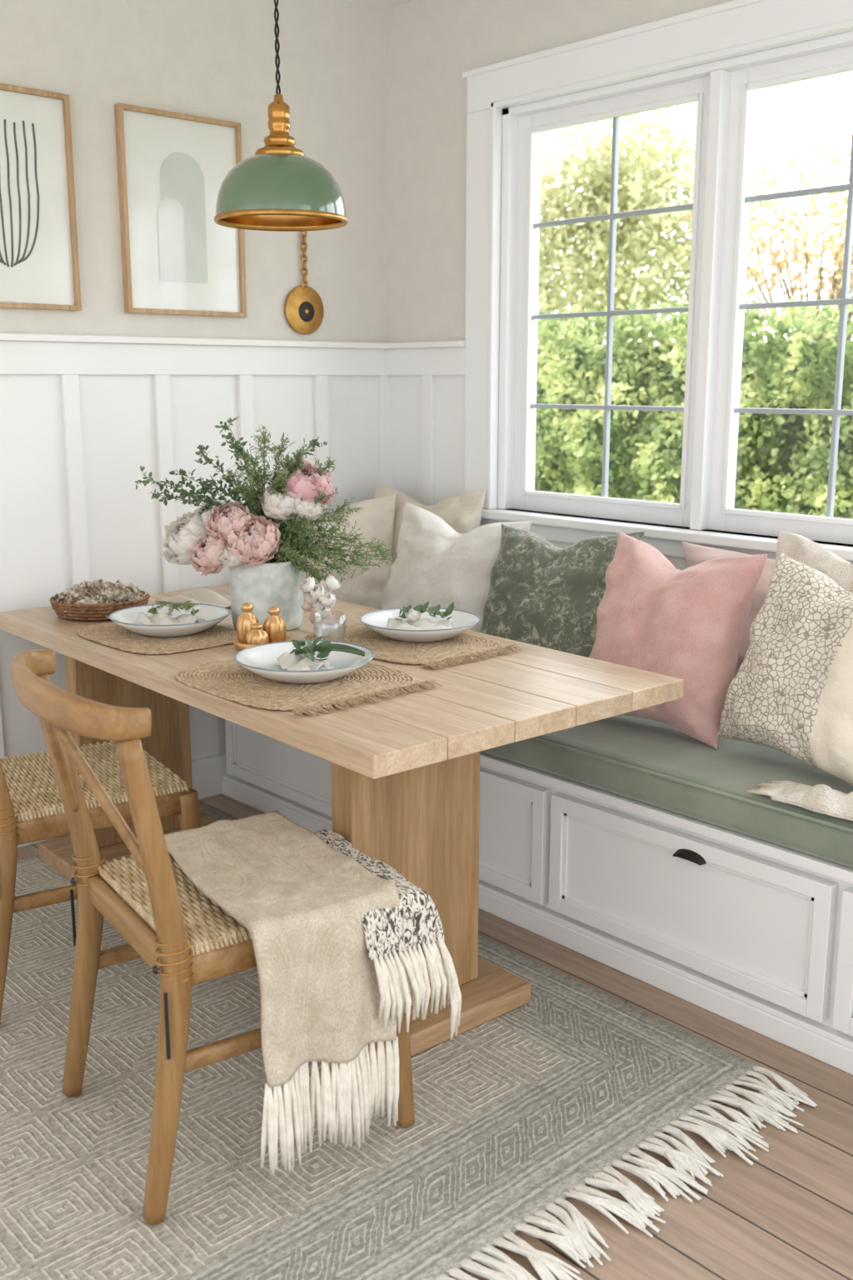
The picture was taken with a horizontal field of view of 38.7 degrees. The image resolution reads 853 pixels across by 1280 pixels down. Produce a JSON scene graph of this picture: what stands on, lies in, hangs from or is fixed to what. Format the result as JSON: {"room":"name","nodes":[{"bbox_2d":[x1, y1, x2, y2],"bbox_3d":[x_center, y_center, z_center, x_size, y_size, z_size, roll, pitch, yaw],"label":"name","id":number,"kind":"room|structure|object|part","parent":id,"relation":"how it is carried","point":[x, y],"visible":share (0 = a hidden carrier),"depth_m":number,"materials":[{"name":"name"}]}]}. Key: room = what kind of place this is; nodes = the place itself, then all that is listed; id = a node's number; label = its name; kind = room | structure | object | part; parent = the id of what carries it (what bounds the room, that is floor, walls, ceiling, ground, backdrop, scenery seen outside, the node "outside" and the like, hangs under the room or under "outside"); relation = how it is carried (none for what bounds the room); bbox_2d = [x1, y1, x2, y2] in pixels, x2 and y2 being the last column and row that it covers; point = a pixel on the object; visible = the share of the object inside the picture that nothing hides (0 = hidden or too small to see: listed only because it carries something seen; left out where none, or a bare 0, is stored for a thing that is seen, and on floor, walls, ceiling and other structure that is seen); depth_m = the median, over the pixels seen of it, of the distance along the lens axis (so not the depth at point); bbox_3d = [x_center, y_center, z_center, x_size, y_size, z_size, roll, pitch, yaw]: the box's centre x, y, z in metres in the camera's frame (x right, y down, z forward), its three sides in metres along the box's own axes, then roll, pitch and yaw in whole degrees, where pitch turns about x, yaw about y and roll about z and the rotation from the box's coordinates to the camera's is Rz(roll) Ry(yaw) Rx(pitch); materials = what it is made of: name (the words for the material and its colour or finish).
{"room":"dining room","nodes":[
{"label":"dining room","id":0,"kind":"room"},
{"bbox_2d":[0,0,387,343],"bbox_3d":[-2.208,-0.514,2.779,5.750,2.680,0.150,-11,16,-41],"label":"wall","id":1,"kind":"structure","parent":0,"point":[215,59],"depth_m":3.90,"materials":[{"name":"beige paint"}]},
{"bbox_2d":[0,83,81,310],"bbox_3d":[-1.202,-1.253,3.437,0.435,0.604,0.028,-11,16,-41],"label":"framed art print","id":2,"kind":"object","parent":1,"relation":"attached to","point":[39,262],"visible":1,"depth_m":3.50,"materials":[{"name":"paper"},{"name":"oak"},{"name":"charcoal black ink"}]},
{"bbox_2d":[114,102,246,317],"bbox_3d":[-0.765,-1.336,3.827,0.435,0.604,0.028,-11,16,-41],"label":"framed art print","id":3,"kind":"object","parent":1,"relation":"attached to","point":[172,167],"visible":0.96,"depth_m":3.81,"materials":[{"name":"white paper"}]},
{"bbox_2d":[0,333,391,848],"bbox_3d":[-2.195,0.064,2.776,5.601,1.550,0.050,-11,16,-41],"label":"wainscoting","id":4,"kind":"structure","parent":1,"relation":"attached to","point":[81,416],"depth_m":3.85,"materials":[{"name":"white paint"}]},
{"bbox_2d":[285,230,324,334],"bbox_3d":[-0.419,-1.232,4.170,0.164,0.353,0.017,-11,16,-41],"label":"wall ornament","id":5,"kind":"object","parent":1,"relation":"attached to","point":[304,310],"visible":0.98,"depth_m":4.18,"materials":[{"name":"gold metal"}]},
{"bbox_3d":[-0.419,-1.304,4.155,0.028,0.204,0.017,-11,16,-41],"label":"chain","id":6,"kind":"part","parent":5,"relation":"part of","materials":[{"name":"gold metal"}]},
{"bbox_2d":[345,0,416,10],"bbox_3d":[-0.454,-1.480,0.608,5.750,0.120,5.350,-11,16,-41],"label":"ceiling","id":7,"kind":"structure","parent":0,"point":[384,5],"depth_m":4.15,"materials":[{"name":"paint"}]},
{"bbox_2d":[214,0,348,231],"bbox_3d":[-0.353,-1.447,2.859,0.323,0.889,0.323,-11,16,-41],"label":"pendant lamp","id":8,"kind":"object","parent":7,"relation":"hanging from","point":[277,188],"visible":1,"depth_m":2.84,"materials":[{"name":"green metal"}]},
{"bbox_3d":[-0.353,-1.579,2.830,0.012,0.582,0.012,-11,16,-41],"label":"cord","id":9,"kind":"part","parent":8,"relation":"part of","materials":[{"name":"black fabric"}]},
{"bbox_3d":[-0.353,-1.579,2.830,0.012,0.582,0.012,-11,16,-41],"label":"cord","id":10,"kind":"part","parent":8,"relation":"part of","materials":[{"name":"black fabric"}]},
{"bbox_3d":[-0.353,-1.095,2.934,0.315,0.150,0.315,-11,16,-41],"label":"lamp shade","id":11,"kind":"part","parent":8,"relation":"part of","materials":[{"name":"green metal"}]},
{"bbox_3d":[-0.353,-1.093,2.935,0.309,0.147,0.309,-11,16,-41],"label":"lamp shade","id":12,"kind":"part","parent":8,"relation":"part of","materials":[{"name":"gold metal"}]},
{"bbox_2d":[16,794,852,1279],"bbox_3d":[-0.459,1.221,1.079,5.600,0.001,5.200,-11,16,-41],"label":"floor","id":13,"kind":"structure","parent":0,"point":[788,1214],"depth_m":2.17,"materials":[{"name":"brown wood"}]},
{"bbox_2d":[0,808,817,1279],"bbox_3d":[-0.844,0.912,2.458,2.404,0.025,2.295,-11,16,-41],"label":"woven rug","id":14,"kind":"object","parent":13,"relation":"on","point":[537,1103],"visible":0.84,"depth_m":2.29,"materials":[{"name":"fabric"}]},
{"bbox_2d":[0,740,200,1020],"bbox_3d":[-0.901,0.343,2.897,0.615,0.925,0.523,-7,14,-31],"label":"dining chair","id":15,"kind":"object","parent":14,"relation":"on","point":[32,809],"visible":0.53,"depth_m":2.75,"materials":[{"name":"beige wicker"}]},
{"bbox_3d":[-0.942,0.432,2.622,0.114,0.867,0.053,-11,17,-42],"label":"leg","id":16,"kind":"part","parent":15,"relation":"part of","materials":[{"name":"brown wood"}]},
{"bbox_3d":[-0.851,0.334,2.926,0.406,0.022,0.431,-7,14,-31],"label":"seat","id":17,"kind":"part","parent":15,"relation":"part of","materials":[{"name":"beige wicker"}]},
{"bbox_3d":[-0.741,0.401,2.747,0.415,0.056,0.026,-7,14,-30],"label":"rail","id":18,"kind":"part","parent":15,"relation":"part of","materials":[{"name":"brown wood"}]},
{"bbox_3d":[-0.784,0.501,3.270,0.070,0.458,0.052,-7,14,-31],"label":"leg","id":19,"kind":"part","parent":15,"relation":"part of","materials":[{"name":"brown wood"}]},
{"bbox_3d":[-0.553,0.580,2.899,0.070,0.458,0.052,-7,14,-31],"label":"leg","id":20,"kind":"part","parent":15,"relation":"part of","materials":[{"name":"brown wood"}]},
{"bbox_2d":[11,649,414,1224],"bbox_3d":[-0.411,0.476,2.280,0.615,0.925,0.523,-8,14,-33],"label":"dining chair","id":21,"kind":"object","parent":14,"relation":"on","point":[195,941],"visible":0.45,"depth_m":2.06,"materials":[{"name":"brown wood"}]},
{"bbox_3d":[-0.689,0.486,2.369,0.114,0.867,0.053,-5,13,-21],"label":"leg","id":22,"kind":"part","parent":21,"relation":"part of","materials":[{"name":"brown wood"}]},
{"bbox_3d":[-0.618,0.084,2.057,0.120,0.065,0.523,-8,14,-33],"label":"crest rail","id":23,"kind":"part","parent":21,"relation":"part of","materials":[{"name":"brown wood"}]},
{"bbox_3d":[-0.539,0.518,2.203,0.026,0.056,0.434,-8,14,-33],"label":"rail","id":24,"kind":"part","parent":21,"relation":"part of","materials":[{"name":"brown wood"}]},
{"bbox_3d":[-0.442,0.565,2.004,0.053,0.867,0.114,12,17,43],"label":"leg","id":25,"kind":"part","parent":21,"relation":"part of","materials":[{"name":"brown wood"}]},
{"bbox_3d":[-0.362,0.466,2.311,0.406,0.022,0.431,-8,14,-33],"label":"seat","id":26,"kind":"part","parent":21,"relation":"part of","materials":[{"name":"beige wicker"}]},
{"bbox_3d":[-0.246,0.532,2.136,0.415,0.056,0.026,-8,14,-32],"label":"rail","id":27,"kind":"part","parent":21,"relation":"part of","materials":[{"name":"brown wood"}]},
{"bbox_2d":[164,810,461,1174],"bbox_3d":[-0.245,0.637,2.354,0.416,0.457,0.548,-8,14,-33],"label":"throw","id":28,"kind":"object","parent":21,"relation":"on","point":[328,922],"visible":1,"depth_m":2.16,"materials":[{"name":"fabric"}]},
{"bbox_3d":[-0.061,0.710,2.294,0.070,0.458,0.052,-8,14,-33],"label":"leg","id":29,"kind":"part","parent":21,"relation":"part of","materials":[{"name":"brown wood"}]},
{"bbox_2d":[0,584,684,1069],"bbox_3d":[-0.340,0.365,3.250,0.899,0.738,1.820,-10,16,-39],"label":"dining table","id":30,"kind":"object","parent":14,"relation":"on","point":[406,768],"visible":0.6,"depth_m":2.68,"materials":[{"name":"brown wood"}]},
{"bbox_2d":[50,578,149,621],"bbox_3d":[-0.950,-0.126,3.531,0.282,0.103,0.282,7,14,28],"label":"wicker basket","id":31,"kind":"object","parent":30,"relation":"on","point":[96,600],"visible":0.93,"depth_m":3.45,"materials":[{"name":"brown wicker"}]},
{"bbox_3d":[-0.885,0.280,3.637,0.360,0.642,0.070,-10,16,-39],"label":"leg","id":32,"kind":"part","parent":30,"relation":"part of","materials":[{"name":"brown wood"}]},
{"bbox_2d":[77,622,236,654],"bbox_3d":[-0.710,-0.016,3.248,0.351,0.008,0.449,-11,16,-41],"label":"woven placemat","id":33,"kind":"object","parent":30,"relation":"on","point":[112,634],"visible":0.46,"depth_m":3.17,"materials":[{"name":"wicker"}]},
{"bbox_2d":[109,600,229,637],"bbox_3d":[-0.688,-0.063,3.256,0.319,0.078,0.319,-11,16,-41],"label":"plate","id":34,"kind":"object","parent":33,"relation":"on","point":[186,618],"visible":1,"depth_m":3.25,"materials":[{"name":"white ceramic"}]},
{"bbox_2d":[155,588,230,608],"bbox_3d":[-0.683,-0.138,3.723,0.261,0.039,0.152,7,14,30],"label":"napkin","id":35,"kind":"object","parent":30,"relation":"on","point":[205,596],"visible":0.72,"depth_m":3.69,"materials":[{"name":"fabric"}]},
{"bbox_2d":[232,635,290,650],"bbox_3d":[-0.422,0.007,3.105,0.150,0.022,0.150,7,14,30],"label":"tray","id":36,"kind":"object","parent":30,"relation":"on","point":[237,645],"visible":0.3,"depth_m":3.06,"materials":[{"name":"gold metal"}]},
{"bbox_2d":[235,602,259,644],"bbox_3d":[-0.457,-0.044,3.101,0.060,0.105,0.057,7,14,30],"label":"shaker","id":37,"kind":"object","parent":36,"relation":"on","point":[245,620],"visible":0.78,"depth_m":3.08,"materials":[{"name":"gold metal"}]},
{"bbox_2d":[245,623,269,644],"bbox_3d":[-0.428,-0.011,3.062,0.060,0.064,0.057,7,14,30],"label":"shaker","id":38,"kind":"object","parent":36,"relation":"on","point":[257,636],"visible":0.73,"depth_m":3.04,"materials":[{"name":"gold metal"}]},
{"bbox_2d":[263,605,286,643],"bbox_3d":[-0.389,-0.039,3.104,0.060,0.096,0.057,7,14,30],"label":"shaker","id":39,"kind":"object","parent":36,"relation":"on","point":[274,625],"visible":0.82,"depth_m":3.09,"materials":[{"name":"gold metal"}]},
{"bbox_2d":[135,415,398,630],"bbox_3d":[-0.431,-0.317,3.292,0.710,0.578,0.299,-1,12,-6],"label":"flower vase","id":40,"kind":"object","parent":30,"relation":"on","point":[265,557],"visible":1,"depth_m":3.25,"materials":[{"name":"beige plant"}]},
{"bbox_2d":[175,658,442,715],"bbox_3d":[-0.289,0.086,2.761,0.440,0.013,0.544,-11,16,-41],"label":"woven placemat","id":41,"kind":"object","parent":30,"relation":"on","point":[227,679],"visible":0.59,"depth_m":2.68,"materials":[{"name":"wicker"}]},
{"bbox_2d":[234,635,374,684],"bbox_3d":[-0.278,0.035,2.768,0.319,0.090,0.319,-11,16,-41],"label":"plate","id":42,"kind":"object","parent":41,"relation":"on","point":[307,661],"visible":1,"depth_m":2.76,"materials":[{"name":"white ceramic"}]},
{"bbox_3d":[-0.220,0.025,2.757,0.160,0.023,0.060,1,12,4],"label":"sage blade","id":43,"kind":"part","parent":42,"relation":"part of","materials":[{"name":"green plant"}]},
{"bbox_3d":[-0.040,0.490,2.659,0.360,0.642,0.070,-10,16,-39],"label":"leg","id":44,"kind":"part","parent":30,"relation":"part of","materials":[{"name":"brown wood"}]},
{"bbox_2d":[306,623,522,669],"bbox_3d":[-0.049,0.003,3.146,0.365,0.013,0.543,-11,16,-41],"label":"woven placemat","id":45,"kind":"object","parent":30,"relation":"on","point":[459,648],"visible":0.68,"depth_m":3.07,"materials":[{"name":"wicker"}]},
{"bbox_2d":[298,575,340,636],"bbox_3d":[-0.279,-0.091,3.192,0.104,0.159,0.110,2,12,9],"label":"posy","id":46,"kind":"object","parent":45,"relation":"on","point":[320,599],"visible":1,"depth_m":3.16,"materials":[{"name":"white plant"}]},
{"bbox_2d":[313,620,330,636],"bbox_3d":[-0.276,-0.034,3.198,0.048,0.045,0.048,-11,16,-41],"label":"cup","id":47,"kind":"object","parent":45,"relation":"on","point":[321,627],"depth_m":3.18,"materials":[{"name":"clear glass"}]},
{"bbox_2d":[359,601,480,642],"bbox_3d":[-0.017,-0.055,3.192,0.319,0.088,0.319,-11,16,-41],"label":"plate","id":48,"kind":"object","parent":45,"relation":"on","point":[420,623],"visible":1,"depth_m":3.19,"materials":[{"name":"white ceramic"}]},
{"bbox_2d":[221,719,852,1074],"bbox_3d":[0.675,0.524,3.278,0.808,0.440,3.280,-11,16,-41],"label":"window bench","id":49,"kind":"object","parent":13,"relation":"on","point":[754,933],"visible":0.62,"depth_m":2.87,"materials":[{"name":"white paint"}]},
{"bbox_3d":[-0.447,0.362,3.937,0.030,0.310,0.701,-11,16,-41],"label":"panel","id":50,"kind":"part","parent":49,"relation":"part of","materials":[{"name":"white paint"}]},
{"bbox_3d":[0.058,0.478,3.397,0.030,0.310,0.746,-11,16,-41],"label":"panel","id":51,"kind":"part","parent":49,"relation":"part of","materials":[{"name":"white paint"}]},
{"bbox_2d":[480,714,852,867],"bbox_3d":[0.669,0.260,3.219,0.780,0.099,3.266,-11,16,-41],"label":"bench cushion","id":52,"kind":"object","parent":49,"relation":"on","point":[653,762],"visible":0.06,"depth_m":2.83,"materials":[{"name":"green fabric"}]},
{"bbox_2d":[280,493,396,609],"bbox_3d":[-0.335,-0.253,4.204,0.504,0.489,0.220,-4,13,-16],"label":"pillow","id":53,"kind":"object","parent":52,"relation":"on","point":[376,518],"visible":0.23,"depth_m":4.17,"materials":[{"name":"fabric"}]},
{"bbox_2d":[373,483,485,562],"bbox_3d":[-0.024,-0.278,4.266,0.500,0.512,0.220,10,16,39],"label":"pillow","id":54,"kind":"object","parent":52,"relation":"on","point":[462,512],"visible":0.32,"depth_m":4.13,"materials":[{"name":"fabric"}]},
{"bbox_2d":[381,502,531,632],"bbox_3d":[0.067,-0.173,3.847,0.516,0.483,0.259,10,16,40],"label":"pillow","id":55,"kind":"object","parent":52,"relation":"on","point":[437,564],"visible":0.56,"depth_m":3.78,"materials":[{"name":"fabric"}]},
{"bbox_2d":[479,524,644,657],"bbox_3d":[0.363,-0.091,3.503,0.508,0.467,0.256,10,15,38],"label":"floral pillow","id":56,"kind":"object","parent":52,"relation":"on","point":[542,593],"visible":0.52,"depth_m":3.43,"materials":[{"name":"green fabric"}]},
{"bbox_2d":[589,531,767,749],"bbox_3d":[0.607,-0.012,3.099,0.269,0.481,0.449,-9,15,-38],"label":"pillow","id":57,"kind":"object","parent":52,"relation":"on","point":[687,624],"visible":0.77,"depth_m":2.98,"materials":[{"name":"fabric"}]},
{"bbox_2d":[681,540,749,567],"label":"cushion","id":58,"kind":"object","parent":52,"relation":"on","point":[695,554],"depth_m":3.47,"materials":[{"name":"fabric"}]},
{"bbox_2d":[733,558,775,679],"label":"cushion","id":59,"kind":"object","parent":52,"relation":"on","point":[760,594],"depth_m":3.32,"materials":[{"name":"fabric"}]},
{"bbox_2d":[717,552,852,785],"bbox_3d":[0.895,0.068,2.752,0.268,0.471,0.484,-7,14,-31],"label":"pillow","id":60,"kind":"object","parent":52,"relation":"on","point":[791,693],"visible":1,"depth_m":2.72,"materials":[{"name":"beige fabric"}]},
{"bbox_2d":[746,780,852,820],"bbox_3d":[0.883,0.330,2.500,0.129,0.059,0.462,-11,16,-41],"label":"throw blanket","id":61,"kind":"object","parent":52,"relation":"on","point":[821,798],"visible":1,"depth_m":2.52,"materials":[{"name":"white fabric"}]},
{"bbox_2d":[775,530,852,593],"bbox_3d":[1.042,-0.003,3.023,0.159,0.495,0.462,-10,16,-39],"label":"textured pillow","id":62,"kind":"object","parent":52,"relation":"on","point":[802,549],"visible":0.21,"depth_m":3.06,"materials":[{"name":"beige fabric"}]},
{"bbox_3d":[0.597,0.491,2.761,0.021,0.022,0.084,-11,16,-41],"label":"cup pull","id":63,"kind":"part","parent":49,"relation":"part of","materials":[{"name":"black metal"}]},
{"bbox_3d":[0.587,0.600,2.831,0.030,0.310,0.776,-11,16,-41],"label":"panel","id":64,"kind":"part","parent":49,"relation":"part of","materials":[{"name":"white paint"}]},
{"bbox_3d":[1.115,0.721,2.266,0.030,0.310,0.741,-11,16,-41],"label":"panel","id":65,"kind":"part","parent":49,"relation":"part of","materials":[{"name":"white paint"}]},
{"bbox_2d":[385,0,852,546],"bbox_3d":[1.664,-0.496,2.694,0.150,2.680,5.200,-11,16,-41],"label":"wall","id":66,"kind":"structure","parent":0,"point":[429,44],"depth_m":4.14,"materials":[{"name":"beige paint"}]},
{"bbox_2d":[385,340,687,569],"bbox_3d":[1.593,0.071,2.744,0.050,1.550,5.192,-11,16,-41],"label":"wainscoting","id":67,"kind":"structure","parent":66,"relation":"attached to","point":[427,378],"depth_m":4.34,"materials":[{"name":"white paint"}]},
{"bbox_2d":[462,0,852,509],"bbox_3d":[1.041,-0.957,3.150,0.038,1.420,2.710,-11,16,-41],"label":"window frame","id":68,"kind":"structure","parent":66,"relation":"attached to","point":[497,107],"depth_m":3.77,"materials":[{"name":"white wood"}]},
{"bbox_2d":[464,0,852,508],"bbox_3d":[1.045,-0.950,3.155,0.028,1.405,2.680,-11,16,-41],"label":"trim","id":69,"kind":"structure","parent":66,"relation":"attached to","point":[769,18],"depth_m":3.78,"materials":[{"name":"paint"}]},
{"bbox_2d":[480,508,852,563],"bbox_3d":[1.077,-0.228,3.340,0.180,0.085,2.740,-11,16,-41],"label":"window sill","id":70,"kind":"structure","parent":66,"relation":"attached to","point":[554,527],"depth_m":3.67,"materials":[{"name":"paint"}]},
{"bbox_2d":[497,30,852,544],"bbox_3d":[1.116,-0.903,3.220,0.150,1.295,2.425,-11,16,-41],"label":"window","id":71,"kind":"structure","parent":66,"relation":"in","point":[720,71],"depth_m":3.54,"materials":[{"name":"paint"}]},
{"bbox_3d":[0.574,-1.020,3.791,0.022,1.155,0.649,-11,16,-41],"label":"muntins","id":72,"kind":"part","parent":71,"relation":"part of","materials":[{"name":"white wood"}]},
{"bbox_3d":[0.574,-1.017,3.791,0.045,1.272,0.773,-11,16,-41],"label":"sash","id":73,"kind":"part","parent":71,"relation":"part of","materials":[{"name":"white wood"}]},
{"bbox_2d":[522,92,704,509],"bbox_3d":[0.555,-1.017,3.774,0.016,1.171,0.665,-11,16,-41],"label":"sash","id":74,"kind":"object","parent":71,"relation":"attached to","point":[699,97],"depth_m":3.69,"materials":[{"name":"white wood"}]},
{"bbox_3d":[1.109,-0.894,3.219,0.045,1.272,0.763,-11,16,-41],"label":"sash","id":75,"kind":"part","parent":71,"relation":"part of","materials":[{"name":"white wood"}]},
{"bbox_2d":[721,62,852,525],"bbox_3d":[1.090,-0.894,3.201,0.016,1.171,0.655,-11,16,-41],"label":"sash","id":76,"kind":"object","parent":71,"relation":"attached to","point":[747,87],"depth_m":3.39,"materials":[{"name":"white wood"}]},
{"bbox_3d":[1.109,-0.897,3.218,0.022,1.155,0.639,-11,16,-41],"label":"muntins","id":77,"kind":"part","parent":71,"relation":"part of","materials":[{"name":"white wood"}]},
{"label":"outside","id":78,"kind":"structure","parent":0,"visible":0},
{"label":"lawn","id":79,"kind":"structure","parent":78,"visible":0},
{"bbox_2d":[537,104,788,347],"bbox_3d":[1.601,-3.423,12.885,3.601,4.644,4.228,-6,13,-25],"label":"tree","id":80,"kind":"object","parent":79,"relation":"on","point":[641,187],"visible":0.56,"depth_m":11.79,"materials":[{"name":"green plant"}]},
{"bbox_2d":[535,290,852,519],"bbox_3d":[1.343,-1.275,8.605,1.447,2.378,14.137,-11,16,-41],"label":"hedge","id":81,"kind":"object","parent":79,"relation":"on","point":[783,460],"visible":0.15,"depth_m":7.79,"materials":[{"name":"green plant"}]},
{"bbox_2d":[680,120,852,341],"bbox_3d":[3.093,-2.226,9.727,2.022,3.628,2.371,-11,16,-41],"label":"autumn tree","id":82,"kind":"object","parent":79,"relation":"on","point":[835,292],"visible":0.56,"depth_m":9.60,"materials":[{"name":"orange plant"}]}
]}

